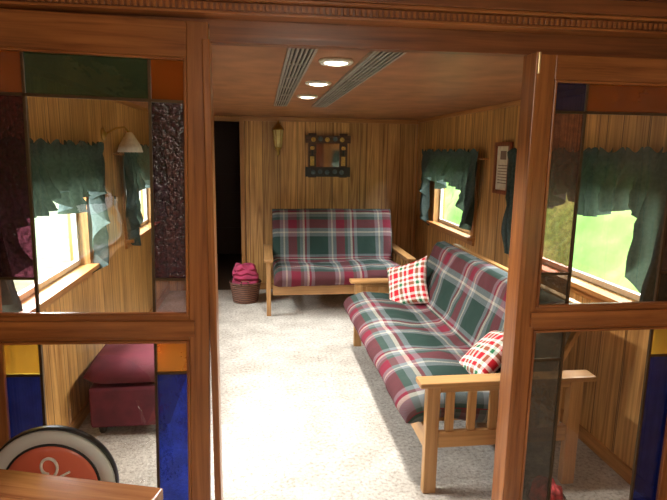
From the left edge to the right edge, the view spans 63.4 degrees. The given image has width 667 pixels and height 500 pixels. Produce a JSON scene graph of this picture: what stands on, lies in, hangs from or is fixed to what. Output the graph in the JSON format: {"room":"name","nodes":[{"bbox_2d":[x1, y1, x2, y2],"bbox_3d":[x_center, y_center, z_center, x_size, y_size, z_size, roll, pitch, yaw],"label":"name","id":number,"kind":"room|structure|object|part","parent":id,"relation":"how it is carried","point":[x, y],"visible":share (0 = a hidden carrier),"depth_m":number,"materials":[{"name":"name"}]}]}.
{"room":"train carriage","nodes":[
{"label":"train carriage","id":0,"kind":"room"},
{"bbox_2d":[5,96,168,425],"bbox_3d":[-1.410,0.131,1.940,0.100,2.250,8.700,-1,10,-7],"label":"wall","id":1,"kind":"structure","parent":0,"point":[124,285],"depth_m":3.43,"materials":[{"name":"brown wood"}]},
{"bbox_2d":[0,138,110,311],"bbox_3d":[-1.378,-0.138,2.741,0.173,0.834,1.770,-1,10,-7],"label":"window valance","id":2,"kind":"object","parent":1,"relation":"attached to","point":[64,174],"visible":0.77,"depth_m":2.84,"materials":[{"name":"green fabric"}]},
{"bbox_2d":[18,192,99,311],"bbox_3d":[-1.465,-0.101,2.736,0.140,0.760,1.390,-1,10,-7],"label":"window","id":3,"kind":"structure","parent":1,"relation":"in","point":[60,289],"depth_m":3.08,"materials":[{"name":"brown wood"}]},
{"bbox_2d":[0,8,210,499],"bbox_3d":[-0.832,0.245,1.893,0.780,2.020,0.052,1,10,-8],"label":"partition frame","id":4,"kind":"structure","parent":1,"relation":"in","point":[21,30],"depth_m":1.85,"materials":[{"name":"brown wood"}]},
{"bbox_2d":[0,51,21,92],"bbox_3d":[-1.054,-0.571,1.720,0.123,0.140,0.001,1,10,-8],"label":"glass pane","id":5,"kind":"object","parent":4,"relation":"attached to","point":[10,69],"visible":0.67,"depth_m":1.72,"materials":[{"name":"orange glass"}]},
{"bbox_2d":[0,95,33,276],"bbox_3d":[-1.068,-0.203,1.786,0.123,0.608,0.001,1,10,-8],"label":"glass pane","id":6,"kind":"object","parent":4,"relation":"attached to","point":[16,260],"visible":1,"depth_m":1.79,"materials":[{"name":"glass"}]},
{"bbox_2d":[5,345,37,373],"bbox_3d":[-1.089,0.377,1.889,0.123,0.130,0.001,1,10,-8],"label":"glass pane","id":7,"kind":"object","parent":4,"relation":"attached to","point":[27,350],"visible":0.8,"depth_m":1.89,"materials":[{"name":"glass"}]},
{"bbox_2d":[6,377,42,437],"bbox_3d":[-1.104,0.774,1.960,0.123,0.677,0.001,1,10,-8],"label":"glass pane","id":8,"kind":"object","parent":4,"relation":"attached to","point":[24,393],"visible":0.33,"depth_m":1.92,"materials":[{"name":"blue glass"}]},
{"bbox_2d":[24,52,147,98],"bbox_3d":[-0.800,-0.567,1.754,0.390,0.140,0.001,1,10,-8],"label":"glass pane","id":9,"kind":"object","parent":4,"relation":"attached to","point":[45,73],"visible":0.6,"depth_m":1.75,"materials":[{"name":"green glass"}]},
{"bbox_2d":[0,52,186,487],"bbox_3d":[-0.830,0.237,1.898,0.635,1.775,0.012,1,10,-8],"label":"strips","id":10,"kind":"object","parent":4,"relation":"attached to","point":[23,94],"visible":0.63,"depth_m":1.83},
{"bbox_2d":[151,59,183,99],"bbox_3d":[-0.546,-0.564,1.788,0.122,0.140,0.001,1,10,-8],"label":"glass pane","id":11,"kind":"object","parent":4,"relation":"attached to","point":[166,75],"visible":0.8,"depth_m":1.79,"materials":[{"name":"orange glass"}]},
{"bbox_2d":[152,102,185,277],"bbox_3d":[-0.560,-0.196,1.854,0.122,0.608,0.001,1,10,-8],"label":"glass pane","id":12,"kind":"object","parent":4,"relation":"attached to","point":[167,118],"visible":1,"depth_m":1.85,"materials":[{"name":"glass"}]},
{"bbox_2d":[157,343,186,371],"bbox_3d":[-0.581,0.383,1.957,0.122,0.130,0.001,1,10,-8],"label":"glass pane","id":13,"kind":"object","parent":4,"relation":"attached to","point":[172,356],"visible":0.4,"depth_m":1.96,"materials":[{"name":"orange glass"}]},
{"bbox_2d":[158,374,187,499],"bbox_3d":[-0.596,0.780,2.028,0.122,0.677,0.001,1,10,-8],"label":"glass pane","id":14,"kind":"object","parent":4,"relation":"attached to","point":[172,389],"visible":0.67,"depth_m":2.01,"materials":[{"name":"blue glass"}]},
{"bbox_2d":[112,190,115,206],"bbox_3d":[-1.624,-0.385,4.006,0.016,0.120,0.070,-1,10,-7],"label":"light switch","id":15,"kind":"object","parent":1,"relation":"attached to","point":[113,191],"visible":1,"depth_m":3.98,"materials":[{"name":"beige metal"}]},
{"bbox_2d":[69,285,169,428],"bbox_3d":[-1.633,0.826,4.166,0.015,0.080,4.310,-1,10,-7],"label":"baseboard","id":16,"kind":"structure","parent":1,"relation":"attached to","point":[84,411],"depth_m":3.29,"materials":[{"name":"brown wood"}]},
{"bbox_2d":[101,126,142,151],"bbox_3d":[-1.470,-0.773,3.766,0.264,0.178,0.170,-1,10,-7],"label":"wall sconce","id":17,"kind":"object","parent":1,"relation":"attached to","point":[129,143],"visible":1,"depth_m":3.73,"materials":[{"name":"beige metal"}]},
{"bbox_2d":[110,100,147,112],"bbox_3d":[-1.604,-1.085,3.819,0.020,0.035,4.310,-1,10,-7],"label":"trim","id":18,"kind":"structure","parent":1,"relation":"attached to","point":[126,103],"depth_m":4.54,"materials":[{"name":"brown wood"}]},
{"bbox_2d":[113,144,149,245],"bbox_3d":[-1.657,-0.543,4.886,0.178,0.813,1.670,-1,10,-7],"label":"window valance","id":19,"kind":"object","parent":1,"relation":"attached to","point":[136,164],"visible":0.48,"depth_m":4.31,"materials":[{"name":"green fabric"}]},
{"bbox_2d":[120,155,150,248],"bbox_3d":[-1.740,-0.486,4.834,0.140,0.760,1.190,-1,10,-7],"label":"window","id":20,"kind":"structure","parent":1,"relation":"in","point":[146,230],"depth_m":4.32,"materials":[{"name":"brown wood"}]},
{"bbox_2d":[214,121,241,253],"bbox_3d":[-1.347,-0.763,7.423,1.550,2.250,2.300,-1,10,-7],"label":"wall","id":21,"kind":"structure","parent":0,"point":[226,133],"depth_m":8.40,"materials":[{"name":"black"}]},
{"bbox_2d":[168,115,416,290],"bbox_3d":[-0.463,-0.654,6.329,2.920,2.250,0.100,-1,10,-7],"label":"wall","id":22,"kind":"structure","parent":0,"point":[381,158],"depth_m":6.30,"materials":[{"name":"brown wood"}]},
{"bbox_2d":[214,116,245,263],"bbox_3d":[-1.359,-0.506,6.177,0.680,1.990,0.020,-1,10,-7],"label":"trim","id":23,"kind":"structure","parent":22,"relation":"attached to","point":[216,118],"depth_m":6.15,"materials":[{"name":"brown wood"}]},
{"bbox_2d":[260,282,273,288],"bbox_3d":[-0.042,0.420,6.522,2.005,0.080,0.015,-1,10,-7],"label":"baseboard","id":24,"kind":"structure","parent":22,"relation":"attached to","point":[263,285],"depth_m":6.42,"materials":[{"name":"brown wood"}]},
{"bbox_2d":[272,120,283,155],"bbox_3d":[-0.622,-1.260,6.071,0.140,0.410,0.146,-1,10,-7],"label":"wall lantern","id":25,"kind":"object","parent":22,"relation":"attached to","point":[278,130],"visible":1,"depth_m":6.03,"materials":[{"name":"gold metal"}]},
{"bbox_2d":[305,133,350,177],"bbox_3d":[-0.064,-1.085,6.218,0.520,0.500,0.060,-1,10,-7],"label":"framed mirror","id":26,"kind":"object","parent":22,"relation":"attached to","point":[327,155],"visible":1,"depth_m":6.22,"materials":[{"name":"brown wood"}]},
{"bbox_2d":[241,116,419,123],"bbox_3d":[-0.017,-1.483,6.174,2.060,0.050,0.020,-1,10,-7],"label":"trim","id":27,"kind":"structure","parent":22,"relation":"attached to","point":[245,118],"depth_m":6.16,"materials":[{"name":"brown wood"}]},
{"bbox_2d":[412,124,419,261],"bbox_3d":[0.979,-0.508,6.481,0.025,1.950,0.025,-1,10,-7],"label":"trim","id":28,"kind":"structure","parent":22,"relation":"attached to","point":[418,125],"depth_m":6.43,"materials":[{"name":"brown wood"}]},
{"bbox_2d":[128,45,523,119],"bbox_3d":[-0.167,-1.147,4.006,2.920,0.060,4.330,-1,10,-7],"label":"ceiling","id":29,"kind":"structure","parent":0,"point":[416,86],"depth_m":3.12,"materials":[{"name":"wood"}]},
{"bbox_2d":[274,48,317,106],"bbox_3d":[-0.272,-0.964,3.196,0.110,0.014,2.650,-1,10,-7],"label":"ceiling vent","id":30,"kind":"object","parent":29,"relation":"in","point":[297,61],"depth_m":2.56,"materials":[{"name":"grey metal"}]},
{"bbox_2d":[297,95,317,98],"bbox_3d":[-0.180,-1.056,3.729,0.148,0.020,0.148,-1,10,-7],"label":"recessed light","id":31,"kind":"object","parent":29,"relation":"in","point":[298,96],"visible":1,"depth_m":3.69,"materials":[{"name":"white glass"}]},
{"bbox_2d":[305,80,331,85],"bbox_3d":[-0.084,-0.921,2.998,0.148,0.020,0.148,-1,10,-7],"label":"recessed light","id":32,"kind":"object","parent":29,"relation":"in","point":[314,82],"visible":1,"depth_m":2.95,"materials":[{"name":"white glass"}]},
{"bbox_2d":[318,57,352,66],"bbox_3d":[0.010,-0.789,2.276,0.148,0.020,0.148,-1,10,-7],"label":"recessed light","id":33,"kind":"object","parent":29,"relation":"in","point":[331,61],"visible":1,"depth_m":2.24,"materials":[{"name":"white glass"}]},
{"bbox_2d":[312,51,405,106],"bbox_3d":[0.048,-0.967,3.237,0.125,0.014,2.650,-1,10,-7],"label":"ceiling vent","id":34,"kind":"object","parent":29,"relation":"in","point":[373,62],"depth_m":2.60,"materials":[{"name":"grey metal"}]},
{"bbox_2d":[79,254,629,499],"bbox_3d":[-0.069,1.066,3.416,3.120,0.080,10.900,-1,10,-7],"label":"floor","id":35,"kind":"structure","parent":0,"point":[307,413],"depth_m":3.18,"materials":[{"name":"carpet"}]},
{"bbox_2d":[0,425,118,482],"bbox_3d":[-0.851,0.959,1.538,0.390,0.786,0.446,-1,10,-7],"label":"round sign","id":36,"kind":"object","parent":35,"relation":"on","point":[58,450],"visible":0.74,"depth_m":1.64,"materials":[{"name":"red plastic"}]},
{"bbox_2d":[0,469,162,499],"bbox_3d":[-0.829,1.023,1.272,0.680,0.750,0.538,2,10,9],"label":"wood table","id":37,"kind":"object","parent":35,"relation":"on","point":[14,485],"visible":1,"depth_m":1.40,"materials":[{"name":"brown wood"}]},
{"bbox_2d":[83,344,155,432],"bbox_3d":[-1.202,0.775,3.419,0.470,0.460,0.790,-1,10,-7],"label":"upholstered ottoman","id":38,"kind":"object","parent":35,"relation":"on","point":[122,391],"visible":0.45,"depth_m":3.05,"materials":[{"name":"red fabric"}]},
{"bbox_2d":[83,344,154,383],"bbox_3d":[-1.200,0.632,3.393,0.470,0.170,0.790,-1,10,-7],"label":"cushion","id":39,"kind":"object","parent":38,"relation":"on","point":[115,363],"depth_m":3.04,"materials":[{"name":"red fabric"}]},
{"bbox_2d":[229,263,261,303],"bbox_3d":[-0.960,0.349,5.884,0.353,0.423,0.365,-1,10,-7],"label":"wicker basket","id":40,"kind":"object","parent":35,"relation":"on","point":[245,284],"visible":1,"depth_m":5.78,"materials":[{"name":"brown wicker"}]},
{"bbox_2d":[264,209,415,315],"bbox_3d":[0.022,0.093,5.751,1.516,1.001,0.999,-1,10,-7],"label":"futon sofa","id":41,"kind":"object","parent":35,"relation":"on","point":[316,251],"visible":0.89,"depth_m":5.83,"materials":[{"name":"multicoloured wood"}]},
{"bbox_3d":[0.029,-0.037,5.690,1.326,0.725,0.925,-1,10,-7],"label":"mattress","id":42,"kind":"part","parent":41,"relation":"part of","materials":[{"name":"fabric"}]},
{"bbox_3d":[0.015,0.294,5.827,1.516,0.578,0.920,-1,10,-7],"label":"frame","id":43,"kind":"part","parent":41,"relation":"part of","materials":[{"name":"brown wood"}]},
{"bbox_2d":[344,241,596,493],"bbox_3d":[0.671,0.543,3.576,0.972,0.912,2.106,-1,10,-7],"label":"futon sofa","id":44,"kind":"object","parent":35,"relation":"on","point":[416,350],"visible":0.76,"depth_m":3.08,"materials":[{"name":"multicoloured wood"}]},
{"bbox_2d":[386,256,429,304],"bbox_3d":[0.582,0.273,4.248,0.489,0.469,0.205,8,12,34],"label":"throw pillow","id":45,"kind":"object","parent":44,"relation":"on","point":[408,282],"visible":0.94,"depth_m":4.18,"materials":[{"name":"fabric"}]},
{"bbox_3d":[0.647,0.408,3.548,0.920,0.636,1.916,-1,10,-7],"label":"mattress","id":46,"kind":"part","parent":44,"relation":"part of","materials":[{"name":"fabric"}]},
{"bbox_2d":[459,331,503,373],"bbox_3d":[0.837,0.564,2.920,0.286,0.330,0.421,-1,10,-9],"label":"throw pillow","id":47,"kind":"object","parent":44,"relation":"on","point":[485,357],"visible":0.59,"depth_m":2.82,"materials":[{"name":"fabric"}]},
{"bbox_2d":[550,478,566,499],"bbox_3d":[0.972,1.123,2.466,0.178,0.175,0.193,-1,10,-7],"label":"basket","id":48,"kind":"object","parent":35,"relation":"on","point":[556,491],"visible":0.3,"depth_m":2.41,"materials":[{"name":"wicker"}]},
{"bbox_2d":[414,105,666,468],"bbox_3d":[1.585,0.102,2.328,0.100,2.250,8.700,-1,10,-7],"label":"wall","id":49,"kind":"structure","parent":0,"point":[610,406],"depth_m":3.04,"materials":[{"name":"brown wood"}]},
{"bbox_2d":[202,39,222,499],"bbox_3d":[-0.434,0.279,1.968,0.024,1.975,0.090,-1,10,-7],"label":"trim","id":50,"kind":"structure","parent":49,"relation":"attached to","point":[206,44],"depth_m":1.89,"materials":[{"name":"brown wood"}]},
{"bbox_2d":[0,0,666,73],"bbox_3d":[0.119,-0.777,1.826,2.920,0.320,0.170,-1,10,-7],"label":"header","id":51,"kind":"object","parent":49,"relation":"attached to","point":[511,28],"visible":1,"depth_m":1.83,"materials":[{"name":"brown wood"}]},
{"bbox_2d":[427,157,478,245],"bbox_3d":[1.156,-0.514,5.209,0.140,0.760,1.190,-1,10,-7],"label":"window","id":52,"kind":"structure","parent":49,"relation":"in","point":[469,239],"depth_m":5.19,"materials":[{"name":"brown wood"}]},
{"bbox_2d":[419,148,488,229],"bbox_3d":[1.061,-0.563,5.239,0.180,0.824,1.670,-1,10,-7],"label":"window valance","id":53,"kind":"object","parent":49,"relation":"attached to","point":[458,168],"visible":1,"depth_m":4.87,"materials":[{"name":"green fabric"}]},
{"bbox_2d":[418,100,520,122],"bbox_3d":[1.272,-1.113,4.191,0.020,0.035,4.310,-1,10,-7],"label":"trim","id":54,"kind":"structure","parent":49,"relation":"attached to","point":[517,102],"depth_m":4.60,"materials":[{"name":"brown wood"}]},
{"bbox_2d":[492,142,513,194],"bbox_3d":[1.284,-0.622,4.109,0.024,0.390,0.270,-1,10,-7],"label":"framed print","id":55,"kind":"object","parent":49,"relation":"attached to","point":[499,184],"visible":0.89,"depth_m":4.13,"materials":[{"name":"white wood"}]},
{"bbox_2d":[491,51,541,499],"bbox_3d":[0.700,0.269,2.110,0.021,1.975,0.100,-1,10,-7],"label":"trim","id":56,"kind":"structure","parent":49,"relation":"attached to","point":[530,78],"depth_m":2.06,"materials":[{"name":"brown wood"}]},
{"bbox_2d":[501,147,666,301],"bbox_3d":[1.354,-0.171,3.094,0.156,0.820,1.770,-1,10,-7],"label":"window valance","id":57,"kind":"object","parent":49,"relation":"attached to","point":[622,179],"visible":0.47,"depth_m":2.56,"materials":[{"name":"green fabric"}]},
{"bbox_2d":[507,54,666,499],"bbox_3d":[1.101,0.264,2.150,0.780,1.962,0.052,-1,10,-7],"label":"partition frame","id":58,"kind":"structure","parent":49,"relation":"in","point":[536,317],"depth_m":2.08,"materials":[{"name":"brown wood"}]},
{"bbox_2d":[522,361,559,499],"bbox_3d":[0.840,0.770,2.215,0.140,0.677,0.001,-1,10,-7],"label":"glass pane","id":59,"kind":"object","parent":58,"relation":"attached to","point":[545,379],"visible":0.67,"depth_m":2.21,"materials":[{"name":"glass"}]},
{"bbox_2d":[534,332,562,358],"bbox_3d":[0.845,0.373,2.143,0.140,0.130,0.001,-1,10,-7],"label":"glass pane","id":60,"kind":"object","parent":58,"relation":"attached to","point":[547,345],"visible":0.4,"depth_m":2.15,"materials":[{"name":"glass"}]},
{"bbox_2d":[539,275,567,303],"bbox_3d":[0.848,0.155,2.103,0.140,0.127,0.001,-1,10,-7],"label":"glass pane","id":61,"kind":"object","parent":58,"relation":"attached to","point":[553,288],"visible":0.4,"depth_m":2.10,"materials":[{"name":"glass"}]},
{"bbox_2d":[541,113,582,272],"bbox_3d":[0.854,-0.207,2.037,0.140,0.608,0.001,-1,10,-7],"label":"glass pane","id":62,"kind":"object","parent":58,"relation":"attached to","point":[567,132],"visible":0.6,"depth_m":2.04,"materials":[{"name":"clear glass"}]},
{"bbox_2d":[555,83,585,110],"bbox_3d":[0.858,-0.560,1.973,0.140,0.110,0.001,-1,10,-7],"label":"glass pane","id":63,"kind":"object","parent":58,"relation":"attached to","point":[569,97],"visible":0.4,"depth_m":1.98,"materials":[{"name":"glass"}]},
{"bbox_2d":[534,84,666,499],"bbox_3d":[1.095,0.242,2.151,0.640,1.745,0.012,-1,10,-7],"label":"strips","id":64,"kind":"object","parent":58,"relation":"attached to","point":[585,112],"visible":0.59,"depth_m":2.15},
{"bbox_2d":[587,84,666,112],"bbox_3d":[1.116,-0.562,2.006,0.380,0.110,0.001,-1,10,-7],"label":"glass pane","id":65,"kind":"object","parent":58,"relation":"attached to","point":[601,98],"visible":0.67,"depth_m":2.00,"materials":[{"name":"orange glass"}]},
{"bbox_2d":[633,356,666,499],"bbox_3d":[1.346,0.765,2.280,0.120,0.677,0.001,-1,10,-7],"label":"glass pane","id":66,"kind":"object","parent":58,"relation":"attached to","point":[655,407],"visible":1,"depth_m":2.28,"materials":[{"name":"blue glass"}]},
{"bbox_2d":[651,329,666,353],"bbox_3d":[1.351,0.368,2.208,0.120,0.130,0.001,-1,10,-7],"label":"glass pane","id":67,"kind":"object","parent":58,"relation":"attached to","point":[661,342],"visible":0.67,"depth_m":2.21,"materials":[{"name":"glass"}]},
{"bbox_2d":[658,273,666,300],"bbox_3d":[1.354,0.150,2.168,0.120,0.127,0.001,-1,10,-7],"label":"glass pane","id":68,"kind":"object","parent":58,"relation":"attached to","point":[662,295],"visible":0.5,"depth_m":2.17,"materials":[{"name":"glass"}]},
{"bbox_2d":[661,229,666,270],"bbox_3d":[1.359,-0.212,2.103,0.120,0.608,0.001,-1,10,-7],"label":"glass pane","id":69,"kind":"object","parent":58,"relation":"attached to","point":[664,262],"visible":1,"depth_m":2.14,"materials":[{"name":"glass"}]},
{"bbox_2d":[560,408,631,484],"bbox_3d":[1.248,0.799,4.537,0.015,0.080,4.305,-1,10,-7],"label":"baseboard","id":70,"kind":"structure","parent":49,"relation":"attached to","point":[621,468],"depth_m":2.90,"materials":[{"name":"brown wood"}]},
{"bbox_2d":[570,268,639,302],"bbox_3d":[1.431,-0.129,3.111,0.140,0.760,1.390,-1,10,-7],"label":"window","id":71,"kind":"structure","parent":49,"relation":"in","point":[593,293],"depth_m":2.95,"materials":[{"name":"brown wood"}]},
{"bbox_2d":[619,0,666,2],"bbox_3d":[0.386,-0.515,-0.213,2.920,0.060,4.070,-1,10,-7],"label":"ceiling","id":72,"kind":"structure","parent":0,"point":[657,1],"depth_m":1.84,"materials":[{"name":"brown wood"}]},
{"label":"outside","id":73,"kind":"structure","parent":0,"visible":0},
{"bbox_2d":[13,199,141,292],"bbox_3d":[-0.678,1.780,5.364,50.000,0.200,50.000,-1,10,-7],"label":"ground","id":74,"kind":"structure","parent":73,"point":[51,231],"depth_m":14.76,"materials":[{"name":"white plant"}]},
{"bbox_2d":[444,182,638,292],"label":"window","id":75,"kind":"structure","parent":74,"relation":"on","point":[602,244],"depth_m":7.21,"materials":[{"name":"green glass"}]}
]}

